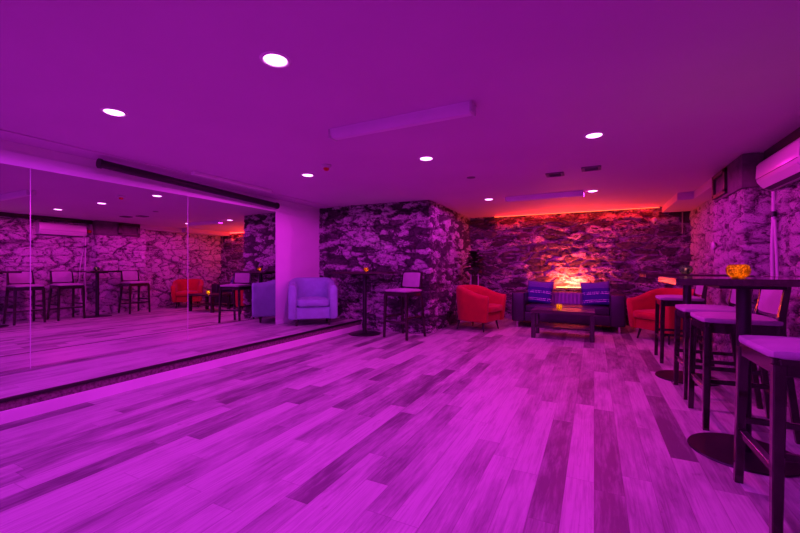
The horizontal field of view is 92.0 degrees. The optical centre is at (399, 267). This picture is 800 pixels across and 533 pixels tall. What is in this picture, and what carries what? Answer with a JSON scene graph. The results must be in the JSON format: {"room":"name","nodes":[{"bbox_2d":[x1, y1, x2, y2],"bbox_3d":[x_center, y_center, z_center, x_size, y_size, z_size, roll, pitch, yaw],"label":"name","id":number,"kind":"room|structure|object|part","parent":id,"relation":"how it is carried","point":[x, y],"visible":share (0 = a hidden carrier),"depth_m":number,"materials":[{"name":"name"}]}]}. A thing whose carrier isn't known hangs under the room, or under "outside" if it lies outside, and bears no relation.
{"room":"entertainment venue","nodes":[
{"label":"entertainment venue","id":0,"kind":"room"},
{"bbox_2d":[0,139,319,372],"bbox_3d":[-4.301,-0.017,2.051,0.132,2.274,12.200,0,0,27],"label":"wall","id":1,"kind":"structure","parent":0,"point":[297,237],"depth_m":6.21,"materials":[{"name":"white paint"}]},
{"bbox_2d":[0,163,30,373],"bbox_3d":[-3.804,0.004,2.906,0.011,1.868,1.570,0,0,27],"label":"wall mirror","id":2,"kind":"object","parent":1,"relation":"attached to","point":[15,181],"visible":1,"depth_m":3.50,"materials":[{"name":"clear glass"}]},
{"bbox_2d":[31,169,187,367],"bbox_3d":[-3.100,0.004,4.305,0.011,1.868,1.562,0,0,27],"label":"wall mirror","id":3,"kind":"object","parent":1,"relation":"attached to","point":[109,261],"visible":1,"depth_m":4.14,"materials":[{"name":"clear glass"}]},
{"bbox_2d":[96,158,279,208],"bbox_3d":[-2.567,-1.038,5.117,0.185,0.154,2.590,0,0,24],"label":"rail","id":4,"kind":"object","parent":1,"relation":"attached to","point":[100,163],"depth_m":4.66,"materials":[{"name":"black plastic"}]},
{"bbox_2d":[188,196,275,339],"bbox_3d":[-2.402,0.004,5.692,0.011,1.868,1.542,0,0,27],"label":"wall mirror","id":5,"kind":"object","parent":1,"relation":"attached to","point":[232,247],"visible":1,"depth_m":5.55,"materials":[{"name":"clear glass"}]},
{"bbox_2d":[276,318,305,324],"bbox_3d":[-1.790,0.902,6.911,0.016,0.075,1.160,0,0,27],"label":"baseboard","id":6,"kind":"structure","parent":1,"relation":"attached to","point":[281,321],"depth_m":6.55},
{"bbox_2d":[319,200,470,333],"bbox_3d":[0.056,-0.017,8.189,2.344,2.274,2.880,0,0,27],"label":"wall pillar","id":7,"kind":"structure","parent":0,"point":[430,238],"depth_m":6.98,"materials":[{"name":"grey stone"}]},
{"bbox_2d":[0,0,799,217],"bbox_3d":[-0.778,-1.214,1.903,6.800,0.120,15.300,0,0,27],"label":"ceiling","id":8,"kind":"structure","parent":0,"point":[677,91],"depth_m":2.51,"materials":[{"name":"paint"}]},
{"bbox_2d":[100,107,127,116],"bbox_3d":[-2.113,-1.149,2.854,0.168,0.011,0.168,0,0,27],"label":"recessed light","id":9,"kind":"object","parent":8,"relation":"in","point":[107,110],"visible":1,"depth_m":2.84,"materials":[{"name":"white plastic"}]},
{"bbox_2d":[0,129,332,208],"bbox_3d":[-4.132,-1.149,1.933,0.320,0.014,12.140,0,0,27],"label":"trim panel","id":10,"kind":"object","parent":8,"relation":"attached to","point":[5,135],"visible":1,"depth_m":4.18,"materials":[{"name":"paint"}]},
{"bbox_2d":[191,171,271,192],"bbox_3d":[-2.197,-1.131,5.157,0.060,0.045,1.240,0,0,27],"label":"light strip","id":11,"kind":"object","parent":8,"relation":"attached to","point":[194,173],"visible":1,"depth_m":5.04,"materials":[{"name":"white plastic"}]},
{"bbox_2d":[259,51,290,67],"bbox_3d":[-0.690,-1.149,2.138,0.168,0.011,0.168,0,0,27],"label":"recessed light","id":12,"kind":"object","parent":8,"relation":"in","point":[274,59],"visible":1,"depth_m":2.12,"materials":[{"name":"white plastic"}]},
{"bbox_2d":[301,173,314,176],"bbox_3d":[-1.143,-1.149,4.783,0.168,0.011,0.168,0,0,27],"label":"recessed light","id":13,"kind":"object","parent":8,"relation":"in","point":[303,174],"visible":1,"depth_m":4.77,"materials":[{"name":"white plastic"}]},
{"bbox_2d":[321,164,330,170],"bbox_3d":[-0.826,-1.121,4.322,0.116,0.066,0.116,0,0,27],"label":"smoke detector","id":14,"kind":"object","parent":8,"relation":"attached to","point":[326,167],"visible":1,"depth_m":4.29,"materials":[{"name":"white plastic"}]},
{"bbox_2d":[328,101,475,141],"bbox_3d":[-0.026,-1.117,2.980,1.223,0.078,0.116,0,0,27],"label":"tube light","id":15,"kind":"object","parent":8,"relation":"attached to","point":[468,108],"visible":1,"depth_m":2.90,"materials":[{"name":"plastic"}]},
{"bbox_2d":[333,113,470,139],"bbox_3d":[-0.026,-1.083,2.980,1.166,0.006,0.050,0,0,27],"label":"diffuser","id":16,"kind":"object","parent":15,"relation":"attached to","point":[444,116],"depth_m":2.94,"materials":[{"name":"plastic"}]},
{"bbox_2d":[418,156,433,160],"bbox_3d":[0.276,-1.149,4.059,0.168,0.011,0.168,0,0,27],"label":"recessed light","id":17,"kind":"object","parent":8,"relation":"in","point":[423,158],"visible":1,"depth_m":4.03,"materials":[{"name":"white plastic"}]},
{"bbox_2d":[505,191,583,201],"bbox_3d":[2.246,-1.117,6.057,1.158,0.078,0.116,0,0,27],"label":"tube light","id":18,"kind":"object","parent":8,"relation":"attached to","point":[573,193],"visible":1,"depth_m":6.00,"materials":[{"name":"plastic"}]},
{"bbox_2d":[507,196,581,201],"bbox_3d":[2.246,-1.083,6.057,1.104,0.006,0.050,0,0,27],"label":"diffuser","id":19,"kind":"object","parent":18,"relation":"attached to","point":[536,197],"depth_m":6.07,"materials":[{"name":"plastic"}]},
{"bbox_2d":[545,172,564,177],"bbox_3d":[1.903,-1.146,4.740,0.206,0.016,0.188,0,0,27],"label":"ceiling vent","id":20,"kind":"object","parent":8,"relation":"in","point":[554,174],"visible":1,"depth_m":4.74,"materials":[{"name":"black plastic"}]},
{"bbox_2d":[494,206,659,216],"bbox_3d":[3.488,-1.145,7.937,3.100,0.018,0.035,0,0,27],"label":"led strip","id":21,"kind":"object","parent":8,"relation":"attached to","point":[658,206],"visible":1,"depth_m":7.83,"materials":[{"name":"plastic"}]},
{"bbox_2d":[581,165,600,171],"bbox_3d":[2.206,-1.146,4.454,0.206,0.016,0.188,0,0,27],"label":"ceiling vent","id":22,"kind":"object","parent":8,"relation":"in","point":[598,167],"visible":1,"depth_m":4.44,"materials":[{"name":"black plastic"}]},
{"bbox_2d":[583,132,604,138],"bbox_3d":[1.685,-1.149,3.350,0.168,0.011,0.168,0,0,27],"label":"recessed light","id":23,"kind":"object","parent":8,"relation":"in","point":[591,135],"visible":1,"depth_m":3.33,"materials":[{"name":"white plastic"}]},
{"bbox_2d":[764,127,799,159],"bbox_3d":[1.149,-1.112,-1.232,0.160,0.084,11.230,0,0,27],"label":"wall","id":24,"kind":"structure","parent":8,"relation":"attached to","point":[794,135],"depth_m":3.44,"materials":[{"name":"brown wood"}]},
{"bbox_2d":[0,319,799,532],"bbox_3d":[-0.778,1.170,1.903,6.800,0.100,15.300,0,0,27],"label":"floor","id":25,"kind":"structure","parent":0,"point":[464,429],"depth_m":2.44,"materials":[{"name":"laminate"}]},
{"bbox_2d":[0,321,360,411],"bbox_3d":[-3.886,1.032,1.843,1.000,0.176,12.200,0,0,27],"label":"platform","id":26,"kind":"object","parent":25,"relation":"on","point":[25,401],"visible":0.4,"depth_m":3.63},
{"bbox_2d":[0,318,358,398],"bbox_3d":[-3.885,0.942,1.842,1.004,0.004,12.200,0,0,27],"label":"floor","id":27,"kind":"structure","parent":26,"relation":"on","point":[19,382],"depth_m":4.01,"materials":[{"name":"laminate"}]},
{"bbox_2d":[288,277,337,325],"bbox_3d":[-1.480,0.552,6.524,0.780,0.775,0.718,0,0,-15],"label":"armchair","id":28,"kind":"object","parent":27,"relation":"on","point":[308,297],"visible":1,"depth_m":6.27,"materials":[{"name":"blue fabric"}]},
{"bbox_2d":[297,296,329,306],"bbox_3d":[-1.464,0.565,6.465,0.563,0.170,0.595,0,0,-15],"label":"seat cushion","id":29,"kind":"object","parent":28,"relation":"on","point":[302,301],"depth_m":6.23,"materials":[{"name":"blue fabric"}]},
{"bbox_3d":[-1.475,0.728,6.504,0.550,0.195,0.550,0,0,-15],"label":"seat","id":30,"kind":"part","parent":28,"relation":"part of","materials":[{"name":"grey fabric"}]},
{"bbox_2d":[0,324,361,424],"bbox_3d":[-3.438,1.074,1.606,0.014,0.092,12.180,0,0,27],"label":"trim","id":31,"kind":"structure","parent":26,"relation":"attached to","point":[22,412],"depth_m":3.63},
{"bbox_2d":[0,319,361,402],"bbox_3d":[-3.435,0.951,1.610,0.028,0.027,12.190,0,0,27],"label":"trim","id":32,"kind":"structure","parent":26,"relation":"attached to","point":[60,387],"depth_m":3.62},
{"bbox_2d":[332,271,395,336],"bbox_3d":[-0.602,0.590,6.571,0.900,1.060,0.620,0,0,27],"label":"bar table","id":33,"kind":"object","parent":25,"relation":"on","point":[364,333],"visible":1,"depth_m":6.54,"materials":[{"name":"laminate"}]},
{"bbox_2d":[383,272,425,340],"bbox_3d":[0.076,0.590,6.288,0.504,1.060,0.521,0,0,40],"label":"bar stool","id":34,"kind":"object","parent":25,"relation":"on","point":[410,280],"visible":1,"depth_m":6.26,"materials":[{"name":"brown paint"}]},
{"bbox_3d":[-0.240,0.762,6.255,0.059,0.715,0.056,0,0,40],"label":"leg","id":35,"kind":"part","parent":34,"relation":"part of","materials":[{"name":"brown paint"}]},
{"bbox_3d":[0.042,0.593,6.577,0.075,1.055,0.121,0,0,40],"label":"leg","id":36,"kind":"part","parent":34,"relation":"part of","materials":[{"name":"brown paint"}]},
{"bbox_3d":[0.056,0.415,6.263,0.464,0.070,0.414,0,0,40],"label":"seat frame","id":37,"kind":"part","parent":34,"relation":"part of","materials":[{"name":"brown paint"}]},
{"bbox_3d":[0.054,0.363,6.262,0.476,0.072,0.452,0,0,40],"label":"seat","id":38,"kind":"part","parent":34,"relation":"part of","materials":[{"name":"fabric"}]},
{"bbox_3d":[0.102,0.762,5.971,0.059,0.715,0.056,0,0,40],"label":"leg","id":39,"kind":"part","parent":34,"relation":"part of","materials":[{"name":"brown paint"}]},
{"bbox_3d":[0.195,0.195,6.431,0.367,0.244,0.064,0,0,40],"label":"backrest","id":40,"kind":"part","parent":34,"relation":"part of","materials":[{"name":"fabric"}]},
{"bbox_3d":[0.367,0.593,6.307,0.075,1.055,0.121,0,0,40],"label":"leg","id":41,"kind":"part","parent":34,"relation":"part of","materials":[{"name":"brown paint"}]},
{"bbox_2d":[456,285,505,331],"bbox_3d":[1.437,0.722,7.088,0.778,0.803,0.800,0,0,41],"label":"armchair","id":42,"kind":"object","parent":25,"relation":"on","point":[475,303],"visible":0.99,"depth_m":6.85,"materials":[{"name":"red fabric"}]},
{"bbox_3d":[1.453,0.870,7.074,0.570,0.160,0.543,0,0,41],"label":"seat","id":43,"kind":"part","parent":42,"relation":"part of","materials":[{"name":"red fabric"}]},
{"bbox_2d":[488,303,502,312],"bbox_3d":[1.479,0.725,7.051,0.665,0.170,0.603,0,0,41],"label":"seat cushion","id":44,"kind":"object","parent":42,"relation":"on","point":[492,307],"depth_m":6.87,"materials":[{"name":"red fabric"}]},
{"bbox_2d":[531,307,594,342],"bbox_3d":[2.633,0.894,6.237,0.920,0.452,0.560,0,0,27],"label":"coffee table","id":45,"kind":"object","parent":25,"relation":"on","point":[536,325],"visible":1,"depth_m":6.16,"materials":[{"name":"brown paint"}]},
{"bbox_3d":[2.147,0.917,6.210,0.065,0.405,0.065,0,0,27],"label":"leg","id":46,"kind":"part","parent":45,"relation":"part of","materials":[{"name":"brown paint"}]},
{"bbox_3d":[2.365,0.917,6.643,0.065,0.405,0.065,0,0,27],"label":"leg","id":47,"kind":"part","parent":45,"relation":"part of","materials":[{"name":"brown paint"}]},
{"bbox_2d":[556,304,561,309],"bbox_3d":[2.555,0.624,6.192,0.096,0.088,0.096,0,0,14],"label":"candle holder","id":48,"kind":"object","parent":45,"relation":"on","point":[558,306],"visible":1,"depth_m":6.16,"materials":[{"name":"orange glass"}]},
{"bbox_2d":[536,323,589,330],"bbox_3d":[2.633,0.945,6.237,0.800,0.020,0.440,0,0,27],"label":"shelf","id":49,"kind":"object","parent":45,"relation":"attached to","point":[541,325],"depth_m":6.17,"materials":[{"name":"black wood"}]},
{"bbox_3d":[2.902,0.917,5.830,0.065,0.405,0.065,0,0,27],"label":"leg","id":50,"kind":"part","parent":45,"relation":"part of","materials":[{"name":"brown paint"}]},
{"bbox_2d":[548,288,580,322],"bbox_3d":[3.414,0.770,7.800,0.820,0.700,0.235,0,0,27],"label":"ledge","id":51,"kind":"object","parent":25,"relation":"on","point":[553,288],"visible":0.14,"depth_m":7.75,"materials":[{"name":"brown paint"}]},
{"bbox_2d":[556,287,580,288],"bbox_3d":[3.442,0.403,7.867,0.500,0.034,0.040,0,0,27],"label":"light bar","id":52,"kind":"object","parent":51,"relation":"on","point":[556,287],"visible":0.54,"depth_m":7.83,"materials":[{"name":"yellow metal"}]},
{"bbox_2d":[512,290,625,333],"bbox_3d":[3.152,0.787,7.297,1.875,0.665,0.870,0,0,27],"label":"sofa","id":53,"kind":"object","parent":25,"relation":"on","point":[613,314],"visible":0.71,"depth_m":7.01,"materials":[{"name":"fabric"}]},
{"bbox_3d":[2.420,0.730,7.665,0.235,0.550,0.870,0,0,27],"label":"arm","id":54,"kind":"part","parent":53,"relation":"part of","materials":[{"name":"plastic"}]},
{"bbox_2d":[528,280,553,303],"bbox_3d":[2.732,0.474,7.558,0.524,0.460,0.222,0,0,34],"label":"cushion","id":55,"kind":"object","parent":53,"relation":"on","point":[538,292],"visible":0.94,"depth_m":7.49,"materials":[{"name":"fabric"}]},
{"bbox_2d":[525,303,609,314],"bbox_3d":[3.121,0.755,7.234,1.424,0.154,0.654,0,0,27],"label":"seat cushion","id":56,"kind":"object","parent":53,"relation":"on","point":[599,309],"depth_m":7.03,"materials":[{"name":"fabric"}]},
{"bbox_3d":[3.303,0.693,7.596,1.475,0.455,0.200,0,0,27],"label":"backrest","id":57,"kind":"part","parent":53,"relation":"part of","materials":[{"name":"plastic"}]},
{"bbox_2d":[580,281,609,304],"bbox_3d":[3.612,0.474,7.116,0.529,0.469,0.221,0,0,19],"label":"cushion","id":58,"kind":"object","parent":53,"relation":"on","point":[597,293],"visible":0.96,"depth_m":7.06,"materials":[{"name":"fabric"}]},
{"bbox_3d":[3.885,0.730,6.928,0.235,0.550,0.870,0,0,27],"label":"arm","id":59,"kind":"part","parent":53,"relation":"part of","materials":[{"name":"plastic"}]},
{"bbox_2d":[626,288,699,344],"bbox_3d":[4.102,0.722,5.945,0.778,0.803,0.800,0,0,-13],"label":"armchair","id":60,"kind":"object","parent":25,"relation":"on","point":[641,308],"visible":0.47,"depth_m":6.09,"materials":[{"name":"red fabric"}]},
{"bbox_2d":[633,309,659,320],"bbox_3d":[4.047,0.725,5.932,0.665,0.170,0.603,0,0,-13],"label":"seat cushion","id":61,"kind":"object","parent":60,"relation":"on","point":[638,314],"depth_m":5.94,"materials":[{"name":"red fabric"}]},
{"bbox_3d":[4.081,0.870,5.940,0.570,0.160,0.543,0,0,-13],"label":"seat","id":62,"kind":"part","parent":60,"relation":"part of","materials":[{"name":"red fabric"}]},
{"bbox_2d":[654,273,714,365],"bbox_3d":[3.399,0.590,4.649,0.521,1.060,0.504,0,0,27],"label":"bar stool","id":63,"kind":"object","parent":25,"relation":"on","point":[661,301],"visible":0.72,"depth_m":4.54,"materials":[{"name":"wood"}]},
{"bbox_3d":[3.295,0.762,4.950,0.056,0.715,0.059,0,0,27],"label":"leg","id":64,"kind":"part","parent":63,"relation":"part of","materials":[{"name":"brown paint"}]},
{"bbox_3d":[3.095,0.762,4.552,0.056,0.715,0.059,0,0,27],"label":"leg","id":65,"kind":"part","parent":63,"relation":"part of","materials":[{"name":"brown paint"}]},
{"bbox_3d":[3.370,0.415,4.663,0.414,0.070,0.464,0,0,27],"label":"seat frame","id":66,"kind":"part","parent":63,"relation":"part of","materials":[{"name":"brown paint"}]},
{"bbox_3d":[3.368,0.363,4.664,0.452,0.072,0.476,0,0,27],"label":"seat","id":67,"kind":"part","parent":63,"relation":"part of","materials":[{"name":"fabric"}]},
{"bbox_3d":[3.672,0.593,4.748,0.121,1.055,0.075,0,0,27],"label":"leg","id":68,"kind":"part","parent":63,"relation":"part of","materials":[{"name":"brown paint"}]},
{"bbox_3d":[3.564,0.195,4.565,0.064,0.244,0.367,0,0,27],"label":"backrest","id":69,"kind":"part","parent":63,"relation":"part of","materials":[{"name":"fabric"}]},
{"bbox_3d":[3.482,0.593,4.370,0.121,1.055,0.075,0,0,27],"label":"leg","id":70,"kind":"part","parent":63,"relation":"part of","materials":[{"name":"brown paint"}]},
{"bbox_2d":[640,273,728,385],"bbox_3d":[2.921,0.590,3.926,0.770,1.060,0.600,0,0,27],"label":"bar table","id":71,"kind":"object","parent":25,"relation":"on","point":[667,375],"visible":0.31,"depth_m":3.90,"materials":[{"name":"laminate"}]},
{"bbox_2d":[679,266,692,273],"bbox_3d":[2.898,0.018,3.915,0.116,0.085,0.116,0,0,1],"label":"bowl","id":72,"kind":"object","parent":71,"relation":"on","point":[682,269],"visible":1,"depth_m":3.88,"materials":[{"name":"glass"}]},
{"bbox_2d":[673,275,762,408],"bbox_3d":[2.756,0.590,3.393,0.521,1.060,0.504,0,0,27],"label":"bar stool","id":73,"kind":"object","parent":25,"relation":"on","point":[682,311],"visible":0.54,"depth_m":3.31,"materials":[{"name":"wood"}]},
{"bbox_3d":[2.653,0.762,3.695,0.056,0.715,0.059,0,0,27],"label":"leg","id":74,"kind":"part","parent":73,"relation":"part of","materials":[{"name":"brown paint"}]},
{"bbox_3d":[2.727,0.415,3.408,0.414,0.070,0.464,0,0,27],"label":"seat frame","id":75,"kind":"part","parent":73,"relation":"part of","materials":[{"name":"brown paint"}]},
{"bbox_3d":[2.453,0.762,3.297,0.056,0.715,0.059,0,0,27],"label":"leg","id":76,"kind":"part","parent":73,"relation":"part of","materials":[{"name":"brown paint"}]},
{"bbox_3d":[2.725,0.363,3.409,0.452,0.072,0.476,0,0,27],"label":"seat","id":77,"kind":"part","parent":73,"relation":"part of","materials":[{"name":"fabric"}]},
{"bbox_3d":[3.030,0.593,3.493,0.121,1.055,0.075,0,0,27],"label":"leg","id":78,"kind":"part","parent":73,"relation":"part of","materials":[{"name":"brown paint"}]},
{"bbox_3d":[2.922,0.195,3.310,0.064,0.244,0.367,0,0,27],"label":"backrest","id":79,"kind":"part","parent":73,"relation":"part of","materials":[{"name":"fabric"}]},
{"bbox_3d":[2.840,0.593,3.115,0.121,1.055,0.075,0,0,27],"label":"leg","id":80,"kind":"part","parent":73,"relation":"part of","materials":[{"name":"brown paint"}]},
{"bbox_2d":[658,276,799,477],"bbox_3d":[2.079,0.590,2.335,0.780,1.060,0.680,0,0,27],"label":"bar table","id":81,"kind":"object","parent":25,"relation":"on","point":[718,447],"visible":0.68,"depth_m":2.30,"materials":[{"name":"laminate"}]},
{"bbox_2d":[725,264,750,277],"bbox_3d":[2.076,0.019,2.370,0.120,0.082,0.120,0,0,-29],"label":"bowl","id":82,"kind":"object","parent":81,"relation":"on","point":[732,270],"visible":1,"depth_m":2.33,"materials":[{"name":"orange glass"}]},
{"bbox_3d":[2.079,0.110,2.335,0.300,0.024,0.300,0,0,27],"label":"mounting plate","id":83,"kind":"part","parent":81,"relation":"part of","materials":[{"name":"black metal"}]},
{"bbox_2d":[687,276,799,444],"bbox_3d":[2.435,0.590,2.777,0.521,1.060,0.504,0,0,27],"label":"bar stool","id":84,"kind":"object","parent":25,"relation":"on","point":[774,303],"visible":0.75,"depth_m":2.66,"materials":[{"name":"wood"}]},
{"bbox_3d":[2.332,0.762,3.078,0.056,0.715,0.059,0,0,27],"label":"leg","id":85,"kind":"part","parent":84,"relation":"part of","materials":[{"name":"brown paint"}]},
{"bbox_3d":[2.233,0.840,2.878,0.030,0.004,0.400,0,0,27],"label":"foot plate","id":86,"kind":"part","parent":84,"relation":"part of","materials":[{"name":"metal"}]},
{"bbox_3d":[2.132,0.762,2.680,0.056,0.715,0.059,0,0,27],"label":"leg","id":87,"kind":"part","parent":84,"relation":"part of","materials":[{"name":"brown paint"}]},
{"bbox_3d":[2.406,0.415,2.792,0.414,0.070,0.464,0,0,27],"label":"seat frame","id":88,"kind":"part","parent":84,"relation":"part of","materials":[{"name":"brown paint"}]},
{"bbox_3d":[2.404,0.363,2.793,0.452,0.072,0.476,0,0,27],"label":"seat","id":89,"kind":"part","parent":84,"relation":"part of","materials":[{"name":"fabric"}]},
{"bbox_3d":[2.709,0.593,2.876,0.121,1.055,0.075,0,0,27],"label":"leg","id":90,"kind":"part","parent":84,"relation":"part of","materials":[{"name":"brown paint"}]},
{"bbox_3d":[2.585,0.320,2.702,0.024,0.022,0.380,0,0,27],"label":"rail","id":91,"kind":"part","parent":84,"relation":"part of","materials":[{"name":"brown paint"}]},
{"bbox_3d":[2.601,0.195,2.694,0.064,0.244,0.367,0,0,27],"label":"backrest","id":92,"kind":"part","parent":84,"relation":"part of","materials":[{"name":"fabric"}]},
{"bbox_3d":[2.519,0.593,2.498,0.121,1.055,0.075,0,0,27],"label":"leg","id":93,"kind":"part","parent":84,"relation":"part of","materials":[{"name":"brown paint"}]},
{"bbox_2d":[733,335,799,532],"bbox_3d":[1.880,0.590,1.707,0.521,1.060,0.504,0,0,27],"label":"bar stool","id":94,"kind":"object","parent":25,"relation":"on","point":[778,355],"visible":1,"depth_m":1.63,"materials":[{"name":"wood"}]},
{"bbox_3d":[1.777,0.762,2.008,0.056,0.715,0.059,0,0,27],"label":"leg","id":95,"kind":"part","parent":94,"relation":"part of","materials":[{"name":"brown paint"}]},
{"bbox_3d":[1.679,0.840,1.809,0.030,0.004,0.400,0,0,27],"label":"foot plate","id":96,"kind":"part","parent":94,"relation":"part of","materials":[{"name":"metal"}]},
{"bbox_3d":[1.849,0.363,1.723,0.452,0.072,0.476,0,0,27],"label":"seat","id":97,"kind":"part","parent":94,"relation":"part of","materials":[{"name":"fabric"}]},
{"bbox_3d":[1.851,0.415,1.722,0.414,0.070,0.464,0,0,27],"label":"seat frame","id":98,"kind":"part","parent":94,"relation":"part of","materials":[{"name":"brown paint"}]},
{"bbox_3d":[1.577,0.762,1.611,0.056,0.715,0.059,0,0,27],"label":"leg","id":99,"kind":"part","parent":94,"relation":"part of","materials":[{"name":"brown paint"}]},
{"bbox_3d":[1.508,0.620,7.816,0.230,1.000,0.230,0,0,27],"label":"plant stand","id":100,"kind":"object","parent":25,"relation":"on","visible":0},
{"bbox_2d":[463,251,487,284],"bbox_3d":[1.496,0.014,7.813,0.520,0.708,0.532,0,0,27],"label":"potted plant","id":101,"kind":"object","parent":100,"relation":"on","point":[474,279],"visible":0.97,"depth_m":7.76,"materials":[{"name":"green plant"}]},
{"bbox_3d":[1.508,0.266,7.816,0.164,0.205,0.164,0,0,27],"label":"pot","id":102,"kind":"part","parent":101,"relation":"part of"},
{"bbox_2d":[469,207,692,325],"bbox_3d":[3.457,-0.017,8.019,4.470,2.274,0.114,0,0,27],"label":"wall","id":103,"kind":"structure","parent":0,"point":[613,246],"depth_m":7.88,"materials":[{"name":"stone"}]},
{"bbox_2d":[662,178,711,212],"bbox_3d":[4.607,-1.102,5.944,0.610,0.124,2.680,0,0,27],"label":"beam","id":104,"kind":"structure","parent":0,"point":[683,201],"depth_m":5.95,"materials":[{"name":"paint"}]},
{"bbox_2d":[714,152,763,202],"bbox_3d":[3.840,-0.982,4.264,0.370,0.344,1.010,0,0,27],"label":"lintel","id":105,"kind":"object","parent":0,"point":[741,172],"visible":0.51,"depth_m":3.90,"materials":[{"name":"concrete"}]},
{"bbox_2d":[712,168,726,199],"bbox_3d":[3.769,-0.983,4.552,0.036,0.285,0.520,0,0,27],"label":"trim frame","id":106,"kind":"object","parent":105,"relation":"attached to","point":[723,172],"visible":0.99,"depth_m":4.47,"materials":[{"name":"brown wood"}]},
{"bbox_2d":[689,151,799,399],"bbox_3d":[1.894,-0.017,0.491,0.314,2.274,14.980,0,0,27],"label":"wall","id":107,"kind":"structure","parent":0,"point":[739,224],"depth_m":3.89,"materials":[{"name":"grey stone"}]},
{"bbox_2d":[711,241,714,249],"bbox_3d":[3.942,-0.280,4.868,0.021,0.110,0.110,0,0,27],"label":"wall plate","id":108,"kind":"object","parent":107,"relation":"attached to","point":[712,242],"visible":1,"depth_m":4.84,"materials":[{"name":"white plastic"}]},
{"bbox_2d":[770,191,776,317],"bbox_3d":[3.559,0.195,3.684,0.058,1.851,0.053,0,0,0],"label":"conduit","id":109,"kind":"object","parent":107,"relation":"attached to","point":[773,213],"visible":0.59,"depth_m":3.67,"materials":[{"name":"white plastic"}]},
{"bbox_2d":[773,219,778,318],"bbox_3d":[3.523,0.329,3.612,0.034,1.583,0.114,0,0,27],"label":"conduit","id":110,"kind":"object","parent":107,"relation":"attached to","point":[774,220],"visible":0.44,"depth_m":3.60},
{"bbox_2d":[756,138,799,189],"bbox_3d":[3.300,-0.872,3.288,0.178,0.276,0.880,0,0,27],"label":"air conditioner","id":111,"kind":"object","parent":107,"relation":"attached to","point":[782,168],"visible":1,"depth_m":3.27,"materials":[{"name":"white plastic"}]}
]}

